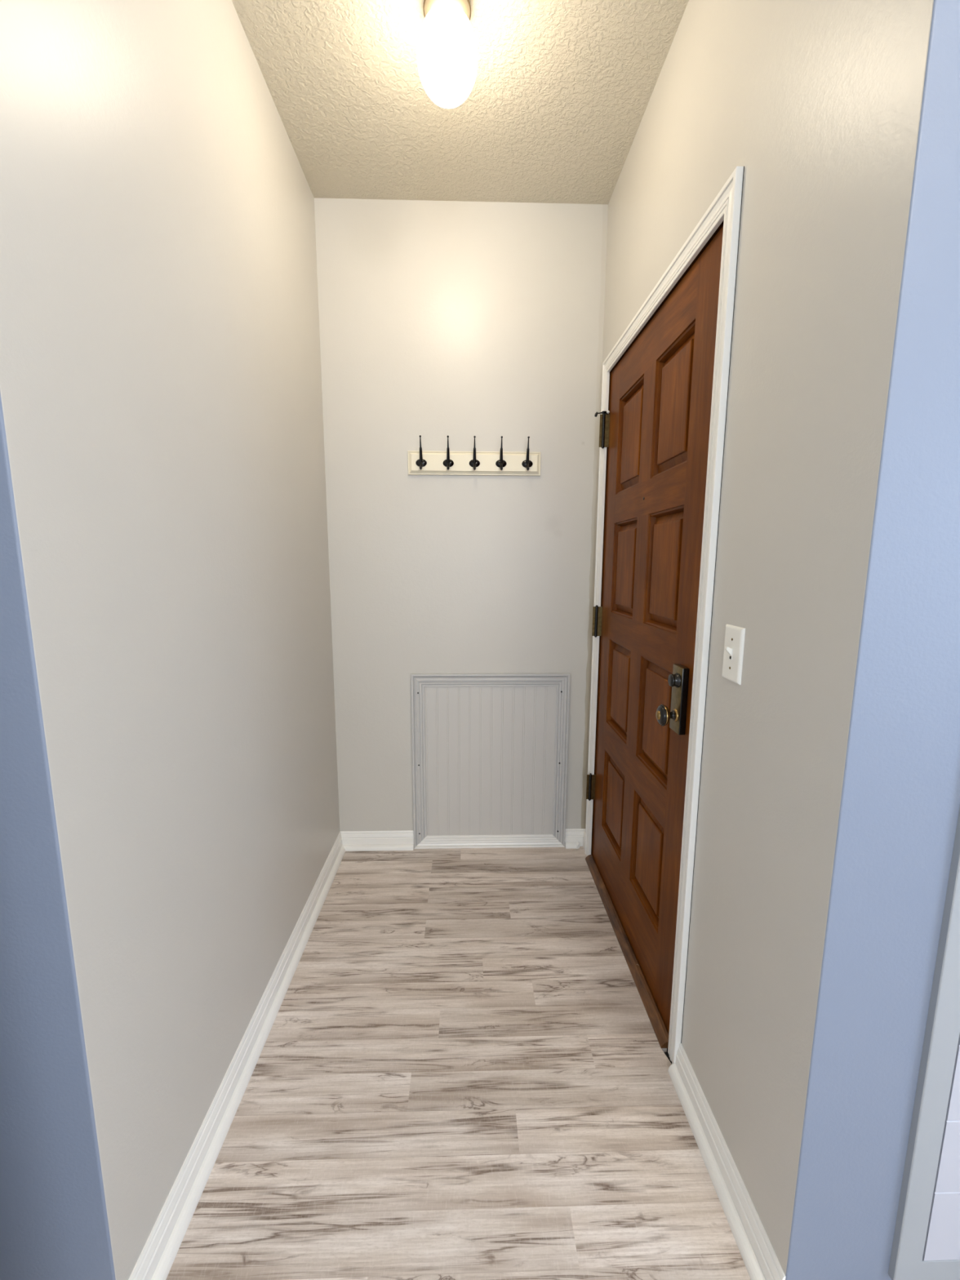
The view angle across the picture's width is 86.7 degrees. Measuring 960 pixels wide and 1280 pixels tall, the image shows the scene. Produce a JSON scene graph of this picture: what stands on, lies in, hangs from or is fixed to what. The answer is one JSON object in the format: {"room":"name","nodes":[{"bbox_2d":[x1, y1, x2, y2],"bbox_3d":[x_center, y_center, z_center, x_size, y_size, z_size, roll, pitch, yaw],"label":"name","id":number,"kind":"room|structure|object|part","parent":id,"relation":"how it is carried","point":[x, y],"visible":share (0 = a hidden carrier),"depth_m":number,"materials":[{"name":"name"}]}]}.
{"room":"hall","nodes":[
{"label":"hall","id":0,"kind":"room"},
{"bbox_2d":[0,0,339,1279],"bbox_3d":[-1.423,-0.257,1.447,1.600,2.701,1.632,0,9,-2],"label":"wall","id":1,"kind":"structure","parent":0,"point":[170,815],"depth_m":0.90,"materials":[{"name":"paint"}]},
{"bbox_2d":[165,846,751,1279],"bbox_3d":[0.119,1.358,-0.043,4.800,0.060,5.302,0,9,-2],"label":"floor","id":2,"kind":"structure","parent":0,"point":[460,1072],"depth_m":1.23,"materials":[{"name":"beige laminate"}]},
{"bbox_2d":[231,0,688,204],"bbox_3d":[0.129,-1.374,-0.497,4.800,0.100,5.222,0,9,-2],"label":"ceiling","id":3,"kind":"structure","parent":0,"point":[554,108],"depth_m":1.52,"materials":[{"name":"white paint"}]},
{"bbox_2d":[417,0,477,108],"bbox_3d":[-0.083,-1.488,1.290,0.153,0.211,0.153,0,9,-2],"label":"ceiling light","id":4,"kind":"object","parent":3,"relation":"attached to","point":[447,52],"visible":1,"depth_m":1.25,"materials":[{"name":"white glass"}]},
{"bbox_2d":[314,198,608,831],"bbox_3d":[-0.074,-0.371,2.230,1.137,2.701,0.120,0,9,-2],"label":"wall","id":5,"kind":"structure","parent":0,"point":[461,321],"depth_m":2.11,"materials":[{"name":"paint"}]},
{"bbox_2d":[128,830,413,1279],"bbox_3d":[-1.255,1.037,1.572,1.939,0.082,1.542,0,9,-2],"label":"baseboard","id":6,"kind":"structure","parent":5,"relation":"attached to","point":[155,1261],"depth_m":1.25,"materials":[{"name":"white wood"}]},
{"bbox_2d":[407,435,541,475],"bbox_3d":[-0.022,-0.754,2.084,0.550,0.145,0.058,0,9,-2],"label":"coat rack","id":7,"kind":"object","parent":5,"relation":"attached to","point":[420,462],"visible":1,"depth_m":2.10,"materials":[{"name":"beige paint"}]},
{"bbox_2d":[410,672,569,848],"bbox_3d":[0.046,0.555,2.304,0.700,0.824,0.018,0,9,-2],"label":"access panel","id":8,"kind":"object","parent":5,"relation":"attached to","point":[490,751],"visible":1,"depth_m":2.30,"materials":[{"name":"beige paint"}]},
{"bbox_2d":[564,828,585,849],"bbox_3d":[0.444,0.925,2.348,0.096,0.082,0.063,0,9,-2],"label":"baseboard","id":9,"kind":"structure","parent":5,"relation":"attached to","point":[574,837],"depth_m":2.37,"materials":[{"name":"white wood"}]},
{"bbox_3d":[0.430,0.953,2.360,0.067,0.022,0.023,0,9,-2],"label":"shoe moulding","id":10,"kind":"part","parent":9,"relation":"part of","materials":[{"name":"white wood"}]},
{"bbox_2d":[585,0,959,1279],"bbox_3d":[1.445,-0.259,1.524,1.863,2.701,1.629,0,9,-2],"label":"wall","id":11,"kind":"structure","parent":0,"point":[829,796],"depth_m":0.82,"materials":[{"name":"paint"}]},
{"bbox_2d":[585,854,669,1048],"bbox_3d":[0.504,1.034,1.827,0.046,0.023,0.894,0,9,-2],"label":"trim","id":12,"kind":"structure","parent":11,"relation":"attached to","point":[660,1030],"depth_m":1.67,"materials":[{"name":"brown wood"}]},
{"bbox_2d":[586,226,723,1033],"bbox_3d":[0.503,0.033,1.668,0.110,2.018,0.916,0,9,-2],"label":"door","id":13,"kind":"structure","parent":11,"relation":"in","point":[655,430],"depth_m":1.54,"materials":[{"name":"brown wood"}]},
{"bbox_3d":[0.528,0.625,1.956,0.028,0.305,0.237,0,9,-2],"label":"raised panel","id":14,"kind":"part","parent":13,"relation":"part of","materials":[{"name":"brown wood"}]},
{"bbox_3d":[0.530,0.181,1.889,0.028,0.311,0.237,0,9,-2],"label":"raised panel","id":15,"kind":"part","parent":13,"relation":"part of","materials":[{"name":"brown wood"}]},
{"bbox_3d":[0.531,-0.256,1.822,0.028,0.313,0.237,0,9,-2],"label":"raised panel","id":16,"kind":"part","parent":13,"relation":"part of","materials":[{"name":"brown wood"}]},
{"bbox_3d":[0.532,-0.693,1.756,0.028,0.313,0.237,0,9,-2],"label":"raised panel","id":17,"kind":"part","parent":13,"relation":"part of","materials":[{"name":"brown wood"}]},
{"bbox_3d":[0.538,0.680,1.596,0.028,0.305,0.237,0,9,-2],"label":"raised panel","id":18,"kind":"part","parent":13,"relation":"part of","materials":[{"name":"brown wood"}]},
{"bbox_3d":[0.539,0.236,1.529,0.028,0.311,0.237,0,9,-2],"label":"raised panel","id":19,"kind":"part","parent":13,"relation":"part of","materials":[{"name":"brown wood"}]},
{"bbox_3d":[0.541,-0.201,1.463,0.028,0.313,0.237,0,9,-2],"label":"raised panel","id":20,"kind":"part","parent":13,"relation":"part of","materials":[{"name":"brown wood"}]},
{"bbox_3d":[0.482,0.195,1.319,0.050,0.054,0.054,0,9,-2],"label":"knob","id":21,"kind":"part","parent":13,"relation":"part of","materials":[{"name":"gold metal"}]},
{"bbox_3d":[0.542,-0.638,1.396,0.028,0.313,0.237,0,9,-2],"label":"raised panel","id":22,"kind":"part","parent":13,"relation":"part of","materials":[{"name":"brown wood"}]},
{"bbox_3d":[0.516,0.153,1.318,0.018,0.174,0.061,0,9,-2],"label":"lock plate","id":23,"kind":"part","parent":13,"relation":"part of","materials":[{"name":"gold metal"}]},
{"bbox_2d":[584,165,744,1064],"bbox_3d":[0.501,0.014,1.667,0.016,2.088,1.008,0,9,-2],"label":"trim","id":24,"kind":"structure","parent":11,"relation":"attached to","point":[726,206],"depth_m":1.20,"materials":[{"name":"white wood"}]},
{"bbox_2d":[667,1043,786,1279],"bbox_3d":[0.510,1.113,1.104,0.030,0.082,0.434,0,9,-2],"label":"baseboard","id":25,"kind":"structure","parent":11,"relation":"attached to","point":[761,1261],"depth_m":1.06,"materials":[{"name":"white wood"}]},
{"bbox_2d":[721,624,745,684],"bbox_3d":[0.516,0.028,1.053,0.018,0.115,0.070,0,9,-2],"label":"light switch","id":26,"kind":"object","parent":11,"relation":"attached to","point":[734,643],"visible":1,"depth_m":1.04,"materials":[{"name":"white plastic"}]},
{"bbox_2d":[888,807,959,1279],"bbox_3d":[1.105,0.133,0.745,0.780,1.968,0.012,0,9,-2],"label":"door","id":27,"kind":"structure","parent":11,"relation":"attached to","point":[926,1245],"depth_m":0.83,"materials":[{"name":"white paint"}]}
]}

